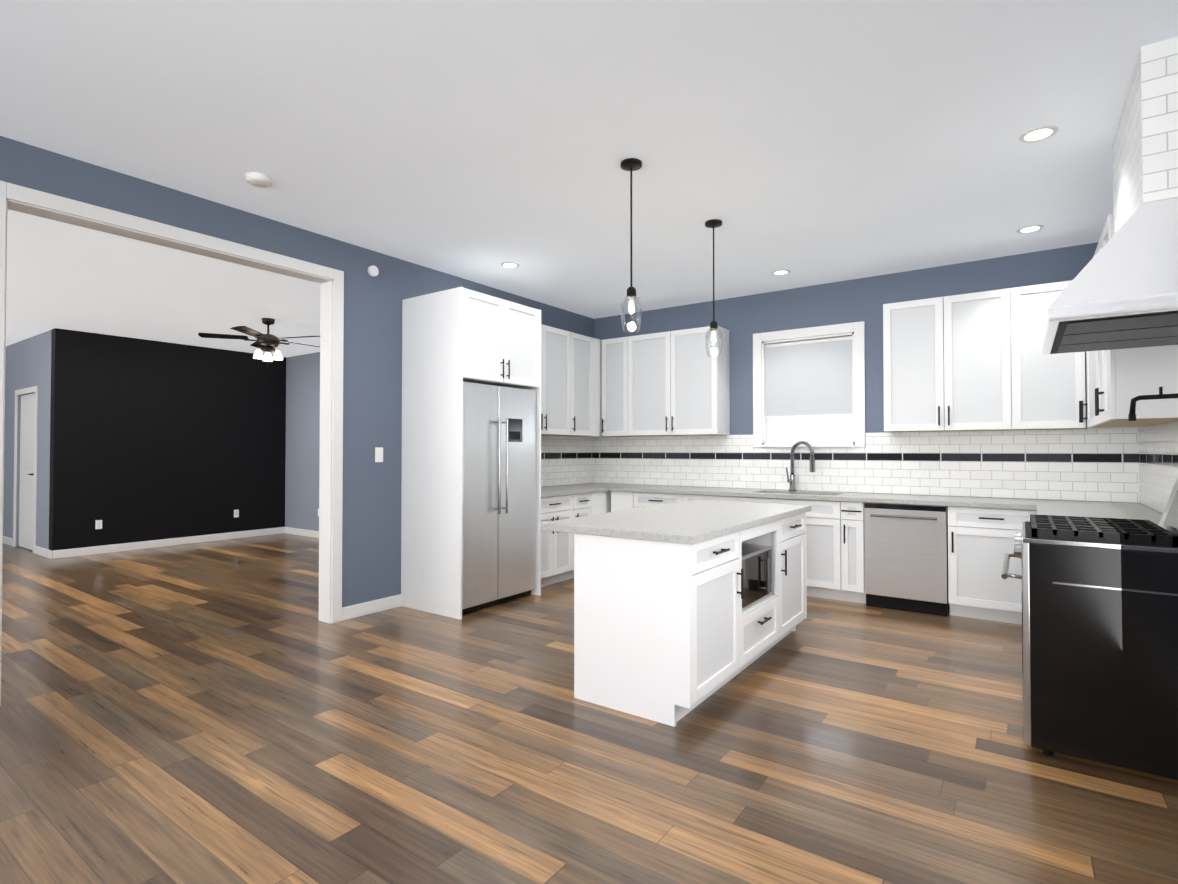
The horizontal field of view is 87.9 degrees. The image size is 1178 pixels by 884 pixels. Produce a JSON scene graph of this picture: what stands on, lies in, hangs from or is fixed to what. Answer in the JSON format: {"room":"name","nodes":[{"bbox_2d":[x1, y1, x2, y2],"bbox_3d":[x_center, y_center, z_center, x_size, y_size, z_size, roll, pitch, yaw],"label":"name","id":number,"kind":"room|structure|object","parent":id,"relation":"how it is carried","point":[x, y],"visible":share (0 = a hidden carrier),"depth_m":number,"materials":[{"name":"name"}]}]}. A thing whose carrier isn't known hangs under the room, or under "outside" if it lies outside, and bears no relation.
{"room":"kitchen","nodes":[
{"label":"kitchen","id":0,"kind":"room"},
{"bbox_2d":[3,330,50,549],"bbox_3d":[-7.661,0.028,8.327,2.730,2.790,0.150,-1,-1,35],"label":"wall","id":1,"kind":"structure","parent":0,"point":[27,362],"depth_m":7.99,"materials":[{"name":"blue paint"}]},
{"bbox_2d":[3,536,12,545],"bbox_3d":[-8.332,1.379,8.683,1.200,0.100,0.014,-1,-1,35],"label":"baseboard","id":2,"kind":"structure","parent":1,"relation":"attached to","point":[6,540],"depth_m":8.49,"materials":[{"name":"white wood"}]},
{"bbox_2d":[13,386,37,552],"bbox_3d":[-7.435,0.354,8.061,1.000,2.130,0.016,-1,-1,35],"label":"door frame","id":3,"kind":"structure","parent":1,"relation":"attached to","point":[27,390],"depth_m":7.90,"materials":[{"name":"white wood"}]},
{"bbox_2d":[19,393,34,549],"bbox_3d":[-7.421,0.388,8.080,0.852,2.048,0.108,-1,-1,35],"label":"room door","id":4,"kind":"structure","parent":1,"relation":"in","point":[26,472],"depth_m":8.12,"materials":[{"name":"white wood"}]},
{"bbox_2d":[34,546,49,558],"bbox_3d":[-6.748,1.362,7.563,0.680,0.100,0.017,-1,-1,35],"label":"baseboard","id":5,"kind":"structure","parent":1,"relation":"attached to","point":[38,550],"depth_m":7.56,"materials":[{"name":"white wood"}]},
{"bbox_2d":[6,209,320,356],"bbox_3d":[-6.111,-1.490,6.099,8.160,0.180,9.710,-1,-1,35],"label":"ceiling","id":6,"kind":"structure","parent":0,"point":[62,275],"depth_m":5.78,"materials":[{"name":"white paint"}]},
{"bbox_2d":[198,318,319,361],"bbox_3d":[-3.596,-1.102,6.937,1.298,0.569,1.266,-1,-1,35],"label":"room ceiling fan","id":7,"kind":"object","parent":6,"relation":"hanging from","point":[267,343],"visible":0.96,"depth_m":6.80,"materials":[{"name":"black metal"}]},
{"bbox_2d":[49,328,285,554],"bbox_3d":[-5.662,0.033,8.658,0.150,2.790,3.000,-1,-1,35],"label":"wall","id":8,"kind":"structure","parent":0,"point":[150,440],"depth_m":8.30,"materials":[{"name":"black paint"}]},
{"bbox_2d":[95,520,101,528],"bbox_3d":[-6.203,1.045,7.739,0.007,0.114,0.070,-1,-1,35],"label":"electrical outlet","id":9,"kind":"object","parent":8,"relation":"attached to","point":[98,524],"visible":1,"depth_m":7.73,"materials":[{"name":"plastic"}]},
{"bbox_2d":[50,527,283,558],"bbox_3d":[-5.647,1.376,8.514,0.017,0.100,2.844,-1,-1,35],"label":"baseboard","id":10,"kind":"structure","parent":8,"relation":"attached to","point":[83,551],"depth_m":8.27,"materials":[{"name":"white wood"}]},
{"bbox_2d":[234,510,238,517],"bbox_3d":[-5.244,1.065,9.094,0.007,0.114,0.070,-1,-1,35],"label":"electrical outlet","id":11,"kind":"object","parent":8,"relation":"attached to","point":[236,513],"visible":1,"depth_m":9.09,"materials":[{"name":"plastic"}]},
{"bbox_2d":[0,136,593,607],"bbox_3d":[-2.676,-0.104,3.739,0.150,2.920,9.560,-1,-1,35],"label":"wall","id":12,"kind":"structure","parent":0,"point":[372,486],"depth_m":4.82,"materials":[{"name":"blue paint"}]},
{"bbox_2d":[0,180,343,705],"bbox_3d":[-2.541,0.016,3.929,0.186,2.685,2.000,-1,-1,35],"label":"door frame","id":13,"kind":"structure","parent":12,"relation":"attached to","point":[21,199],"depth_m":4.40,"materials":[{"name":"white wood"}]},
{"bbox_2d":[342,594,401,620],"bbox_3d":[-1.736,1.323,4.905,0.014,0.100,0.551,-1,-1,35],"label":"baseboard","id":14,"kind":"structure","parent":12,"relation":"attached to","point":[366,608],"depth_m":4.88,"materials":[{"name":"white wood"}]},
{"bbox_2d":[368,265,378,276],"bbox_3d":[-1.738,-1.377,4.925,0.028,0.084,0.084,-1,-1,35],"label":"door chime","id":15,"kind":"object","parent":12,"relation":"attached to","point":[373,270],"visible":0.92,"depth_m":4.91,"materials":[{"name":"plastic"}]},
{"bbox_2d":[375,447,382,461],"bbox_3d":[-1.704,0.104,4.968,0.010,0.120,0.075,-1,-1,35],"label":"switch plate","id":16,"kind":"object","parent":12,"relation":"attached to","point":[378,454],"visible":1,"depth_m":4.96,"materials":[{"name":"plastic"}]},
{"bbox_2d":[541,324,576,436],"bbox_3d":[-0.590,-0.633,6.278,0.327,1.107,1.018,-1,-1,35],"label":"upper cabinet","id":17,"kind":"object","parent":12,"relation":"attached to","point":[558,346],"depth_m":6.40,"materials":[{"name":"white wood"}]},
{"bbox_2d":[541,435,593,486],"bbox_3d":[-0.475,0.208,6.707,0.008,0.558,1.865,-1,-1,35],"label":"tile backsplash","id":18,"kind":"structure","parent":12,"relation":"attached to","point":[567,460],"depth_m":7.01,"materials":[{"name":"white tile"}]},
{"bbox_2d":[577,334,592,436],"bbox_3d":[-0.227,-0.626,6.790,0.327,1.107,0.480,-1,-1,35],"label":"upper cabinet","id":19,"kind":"object","parent":12,"relation":"attached to","point":[584,343],"depth_m":6.78,"materials":[{"name":"white wood"}]},
{"bbox_2d":[285,352,319,530],"bbox_3d":[-2.684,0.028,8.295,5.130,2.790,0.150,-1,-1,35],"label":"wall","id":20,"kind":"structure","parent":0,"point":[302,440],"depth_m":9.43,"materials":[{"name":"blue paint"}]},
{"bbox_2d":[284,527,318,537],"bbox_3d":[-2.732,1.372,8.208,5.130,0.100,0.017,-1,-1,35],"label":"baseboard","id":21,"kind":"structure","parent":20,"relation":"attached to","point":[309,533],"depth_m":9.39,"materials":[{"name":"white wood"}]},
{"bbox_2d":[0,533,1177,883],"bbox_3d":[-3.952,1.418,4.528,13.450,0.100,9.710,-1,-1,35],"label":"floor","id":22,"kind":"structure","parent":0,"point":[232,711],"depth_m":2.62,"materials":[{"name":"brown wood"}]},
{"bbox_2d":[401,287,540,618],"bbox_3d":[-0.993,0.089,5.332,0.748,2.580,0.970,-1,-1,35],"label":"cabinet surround","id":23,"kind":"object","parent":22,"relation":"on","point":[453,339],"visible":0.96,"depth_m":4.97,"materials":[{"name":"white wood"}]},
{"bbox_2d":[462,381,535,612],"bbox_3d":[-0.980,0.454,5.317,0.726,1.850,0.918,-1,-1,35],"label":"refrigerator","id":24,"kind":"object","parent":22,"relation":"on","point":[499,506],"visible":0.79,"depth_m":5.10,"materials":[{"name":"silver metal"}]},
{"bbox_2d":[541,494,580,586],"bbox_3d":[-0.569,0.956,6.050,0.597,0.868,0.708,-1,-1,35],"label":"base cabinet","id":25,"kind":"object","parent":22,"relation":"on","point":[557,548],"depth_m":5.94,"materials":[{"name":"white wood"}]},
{"bbox_2d":[541,483,608,496],"bbox_3d":[-0.408,0.502,6.242,0.630,0.038,1.197,-1,-1,35],"label":"countertop","id":26,"kind":"structure","parent":25,"relation":"on","point":[549,491],"depth_m":6.27,"materials":[{"name":"grey stone"}]},
{"bbox_2d":[581,492,592,516],"bbox_3d":[-0.327,0.961,6.391,0.597,0.868,0.370,-1,-1,35],"label":"base cabinet","id":27,"kind":"object","parent":22,"relation":"on","point":[586,498],"depth_m":6.32,"materials":[{"name":"white wood"}]},
{"bbox_2d":[593,491,608,514],"bbox_3d":[-0.155,0.964,6.635,0.597,0.868,0.348,-1,-1,35],"label":"base cabinet","id":28,"kind":"object","parent":22,"relation":"on","point":[600,499],"depth_m":6.52,"materials":[{"name":"white wood"}]},
{"bbox_2d":[609,491,636,511],"bbox_3d":[0.548,0.966,6.745,0.341,0.868,0.597,-1,-1,35],"label":"base cabinet","id":29,"kind":"object","parent":22,"relation":"on","point":[618,500],"depth_m":6.53,"materials":[{"name":"white wood"}]},
{"bbox_2d":[637,492,688,507],"bbox_3d":[0.895,0.963,6.500,0.630,0.868,0.597,-1,-1,35],"label":"base cabinet","id":30,"kind":"object","parent":22,"relation":"on","point":[644,499],"depth_m":6.28,"materials":[{"name":"white wood"}]},
{"bbox_2d":[574,508,811,726],"bbox_3d":[0.756,0.923,3.799,0.706,0.868,1.890,-1,-1,35],"label":"kitchen island","id":31,"kind":"object","parent":22,"relation":"on","point":[667,631],"depth_m":3.09,"materials":[{"name":"white wood"}]},
{"bbox_2d":[540,500,811,543],"bbox_3d":[0.668,0.503,3.868,0.910,0.110,1.950,-1,-1,35],"label":"island countertop","id":32,"kind":"structure","parent":31,"relation":"on","point":[685,522],"depth_m":3.44,"materials":[{"name":"white stone"}]},
{"bbox_2d":[742,543,771,611],"bbox_3d":[0.789,0.813,3.789,0.573,0.313,0.580,-1,-1,35],"label":"microwave","id":33,"kind":"object","parent":31,"relation":"in","point":[757,573],"visible":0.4,"depth_m":3.67,"materials":[{"name":"black glass"}]},
{"bbox_2d":[689,495,768,502],"bbox_3d":[1.349,0.958,6.178,0.726,0.868,0.597,-1,-1,35],"label":"base cabinet","id":34,"kind":"object","parent":22,"relation":"on","point":[691,497],"depth_m":5.84,"materials":[{"name":"white wood"}]},
{"bbox_2d":[806,519,840,599],"bbox_3d":[1.963,1.085,5.741,0.898,0.600,0.597,-1,-1,35],"label":"base cabinet","id":35,"kind":"object","parent":22,"relation":"on","point":[823,546],"depth_m":5.34,"materials":[{"name":"white wood"}]},
{"bbox_2d":[829,501,865,603],"bbox_3d":[2.380,0.947,5.448,0.246,0.868,0.597,-1,-1,35],"label":"base cabinet","id":36,"kind":"object","parent":22,"relation":"on","point":[847,517],"depth_m":5.20,"materials":[{"name":"white wood"}]},
{"bbox_2d":[864,503,948,616],"bbox_3d":[2.700,0.943,5.160,0.594,0.868,0.641,-1,-1,35],"label":"dishwasher","id":37,"kind":"object","parent":22,"relation":"on","point":[906,557],"visible":1,"depth_m":4.94,"materials":[{"name":"silver metal"}]},
{"bbox_2d":[948,506,1037,624],"bbox_3d":[3.214,0.939,4.858,0.577,0.868,0.597,-1,-1,35],"label":"base cabinet","id":38,"kind":"object","parent":22,"relation":"on","point":[980,542],"depth_m":4.66,"materials":[{"name":"white wood"}]},
{"bbox_2d":[593,483,1145,518],"bbox_3d":[1.908,0.612,5.755,4.970,0.272,0.633,-1,-1,35],"label":"countertop","id":39,"kind":"structure","parent":38,"relation":"on","point":[979,502],"depth_m":5.27,"materials":[{"name":"grey stone"}]},
{"bbox_2d":[786,440,814,490],"bbox_3d":[2.042,0.231,5.873,0.279,0.491,0.147,-1,-1,35],"label":"kitchen faucet","id":40,"kind":"object","parent":39,"relation":"on","point":[791,480],"visible":1,"depth_m":5.92,"materials":[{"name":"silver metal"}]},
{"bbox_2d":[1033,503,1161,524],"bbox_3d":[3.090,0.464,3.672,0.630,0.038,1.350,-1,-1,35],"label":"countertop","id":41,"kind":"structure","parent":38,"relation":"on","point":[1118,510],"depth_m":3.95,"materials":[{"name":"grey stone"}]},
{"bbox_2d":[1001,479,1177,779],"bbox_3d":[2.342,0.757,2.769,0.772,1.170,0.762,-1,-1,35],"label":"range","id":42,"kind":"object","parent":22,"relation":"on","point":[1100,637],"visible":1,"depth_m":2.50,"materials":[{"name":"black metal"}]},
{"bbox_2d":[0,0,1177,318],"bbox_3d":[-0.623,-1.636,2.215,5.290,0.100,9.710,-1,-1,35],"label":"ceiling","id":43,"kind":"structure","parent":0,"point":[810,142],"depth_m":3.01,"materials":[{"name":"white paint"}]},
{"bbox_2d":[245,172,271,186],"bbox_3d":[-1.952,-1.545,3.615,0.140,0.039,0.140,-1,-1,35],"label":"smoke detector","id":44,"kind":"object","parent":43,"relation":"attached to","point":[256,179],"visible":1,"depth_m":3.58,"materials":[{"name":"plastic"}]},
{"bbox_2d":[501,262,519,267],"bbox_3d":[-0.686,-1.537,5.316,0.164,0.006,0.164,-1,-1,35],"label":"recessed light","id":45,"kind":"object","parent":43,"relation":"in","point":[509,264],"visible":1,"depth_m":5.32,"materials":[{"name":"white plastic"}]},
{"bbox_2d":[621,158,641,332],"bbox_3d":[0.237,-1.093,3.430,0.120,0.949,0.120,-1,-1,35],"label":"pendant light","id":46,"kind":"object","parent":43,"relation":"hanging from","point":[631,164],"visible":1,"depth_m":3.42,"materials":[{"name":"black"}]},
{"bbox_2d":[705,219,721,356],"bbox_3d":[0.881,-1.080,4.322,0.120,0.949,0.120,-1,-1,35],"label":"pendant light","id":47,"kind":"object","parent":43,"relation":"hanging from","point":[714,223],"visible":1,"depth_m":4.31,"materials":[{"name":"black"}]},
{"bbox_2d":[771,270,789,274],"bbox_3d":[1.737,-1.534,5.536,0.164,0.006,0.164,-1,-1,35],"label":"recessed light","id":48,"kind":"object","parent":43,"relation":"in","point":[780,272],"visible":1,"depth_m":5.53,"materials":[{"name":"white plastic"}]},
{"bbox_2d":[1016,225,1043,232],"bbox_3d":[3.213,-1.550,4.454,0.164,0.006,0.164,-1,-1,35],"label":"recessed light","id":49,"kind":"object","parent":43,"relation":"in","point":[1030,229],"visible":1,"depth_m":4.45,"materials":[{"name":"white plastic"}]},
{"bbox_2d":[1019,125,1058,142],"bbox_3d":[2.293,-1.569,3.121,0.164,0.006,0.164,-1,-1,35],"label":"recessed light","id":50,"kind":"object","parent":43,"relation":"in","point":[1038,134],"visible":1,"depth_m":3.12,"materials":[{"name":"white plastic"}]},
{"bbox_2d":[594,242,1140,503],"bbox_3d":[2.140,-0.070,6.093,5.290,2.920,0.150,-1,-1,35],"label":"wall","id":51,"kind":"structure","parent":0,"point":[742,319],"depth_m":5.79,"materials":[{"name":"blue paint"}]},
{"bbox_2d":[593,338,600,436],"bbox_3d":[0.088,-0.618,7.251,0.308,1.110,0.343,-1,-1,35],"label":"upper cabinet","id":52,"kind":"object","parent":51,"relation":"attached to","point":[596,342],"depth_m":6.96,"materials":[{"name":"white wood"}]},
{"bbox_2d":[601,336,632,436],"bbox_3d":[0.407,-0.622,7.034,0.419,1.107,0.327,-1,-1,35],"label":"upper cabinet","id":53,"kind":"object","parent":51,"relation":"attached to","point":[616,353],"depth_m":6.91,"materials":[{"name":"white wood"}]},
{"bbox_2d":[633,326,729,435],"bbox_3d":[0.936,-0.628,6.660,1.121,1.107,0.327,-1,-1,35],"label":"upper cabinet","id":54,"kind":"object","parent":51,"relation":"attached to","point":[679,390],"depth_m":6.45,"materials":[{"name":"white wood"}]},
{"bbox_2d":[753,321,864,446],"bbox_3d":[2.169,-0.534,6.055,1.070,1.173,0.190,-1,-1,35],"label":"window","id":55,"kind":"structure","parent":51,"relation":"in","point":[762,430],"depth_m":5.98,"materials":[{"name":"white wood"}]},
{"bbox_2d":[765,336,852,417],"bbox_3d":[2.163,-0.626,6.048,0.840,0.762,0.044,-1,-1,35],"label":"roller blind","id":56,"kind":"object","parent":55,"relation":"attached to","point":[809,378],"visible":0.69,"depth_m":6.02,"materials":[{"name":"grey fabric"}]},
{"bbox_2d":[594,428,1138,502],"bbox_3d":[2.094,0.199,6.025,4.974,0.558,0.008,-1,-1,35],"label":"tile backsplash","id":57,"kind":"structure","parent":51,"relation":"attached to","point":[1101,465],"depth_m":5.45,"materials":[{"name":"white tile"}]},
{"bbox_2d":[883,287,1024,431],"bbox_3d":[3.048,-0.650,5.164,0.975,1.107,0.327,-1,-1,35],"label":"upper cabinet","id":58,"kind":"object","parent":51,"relation":"attached to","point":[977,361],"depth_m":5.01,"materials":[{"name":"white wood"}]},
{"bbox_2d":[1021,280,1072,429],"bbox_3d":[3.556,-0.655,4.804,0.513,1.107,0.327,-1,-1,35],"label":"upper cabinet","id":59,"kind":"object","parent":51,"relation":"attached to","point":[1049,377],"depth_m":4.68,"materials":[{"name":"white wood"}]},
{"bbox_2d":[1073,351,1147,428],"bbox_3d":[3.546,-0.665,4.113,0.392,1.107,0.851,-1,-1,35],"label":"upper cabinet","id":60,"kind":"object","parent":51,"relation":"attached to","point":[1084,394],"depth_m":4.52,"materials":[{"name":"white wood"}]},
{"bbox_2d":[1112,36,1177,233],"bbox_3d":[2.605,-1.263,2.736,0.310,0.628,0.940,-1,-1,35],"label":"chimney","id":61,"kind":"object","parent":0,"point":[1145,153],"depth_m":2.43,"materials":[{"name":"tile"}]},
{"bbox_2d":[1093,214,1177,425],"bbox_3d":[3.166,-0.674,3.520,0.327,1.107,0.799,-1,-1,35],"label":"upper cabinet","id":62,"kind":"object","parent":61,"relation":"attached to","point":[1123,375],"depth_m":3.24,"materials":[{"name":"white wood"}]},
{"bbox_3d":[1.475,-0.148,0.707,0.150,2.920,9.410,-1,-1,35],"label":"wall","id":63,"kind":"structure","parent":0,"visible":0},
{"bbox_2d":[1041,197,1177,354],"bbox_3d":[2.479,-0.719,2.817,0.620,0.454,1.100,-1,-1,35],"label":"range hood","id":64,"kind":"object","parent":63,"relation":"attached to","point":[1120,291],"visible":1,"depth_m":2.45,"materials":[{"name":"paint"}]},
{"bbox_2d":[1138,421,1177,512],"bbox_3d":[3.086,-0.253,3.122,0.008,1.376,3.610,-1,-1,35],"label":"tile backsplash","id":65,"kind":"structure","parent":63,"relation":"attached to","point":[1158,461],"depth_m":3.94,"materials":[{"name":"white tile"}]},
{"bbox_2d":[1128,387,1177,420],"bbox_3d":[2.663,-0.173,2.799,0.308,0.150,0.308,-1,-1,35],"label":"pot filler","id":66,"kind":"object","parent":65,"relation":"attached to","point":[1132,411],"visible":1,"depth_m":2.79,"materials":[{"name":"black metal"}]},
{"label":"outside","id":67,"kind":"structure","parent":0,"visible":0},
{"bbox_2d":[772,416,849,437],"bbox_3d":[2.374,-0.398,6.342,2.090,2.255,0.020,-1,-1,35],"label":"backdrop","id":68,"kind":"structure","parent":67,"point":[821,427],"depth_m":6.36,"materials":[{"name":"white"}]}
]}

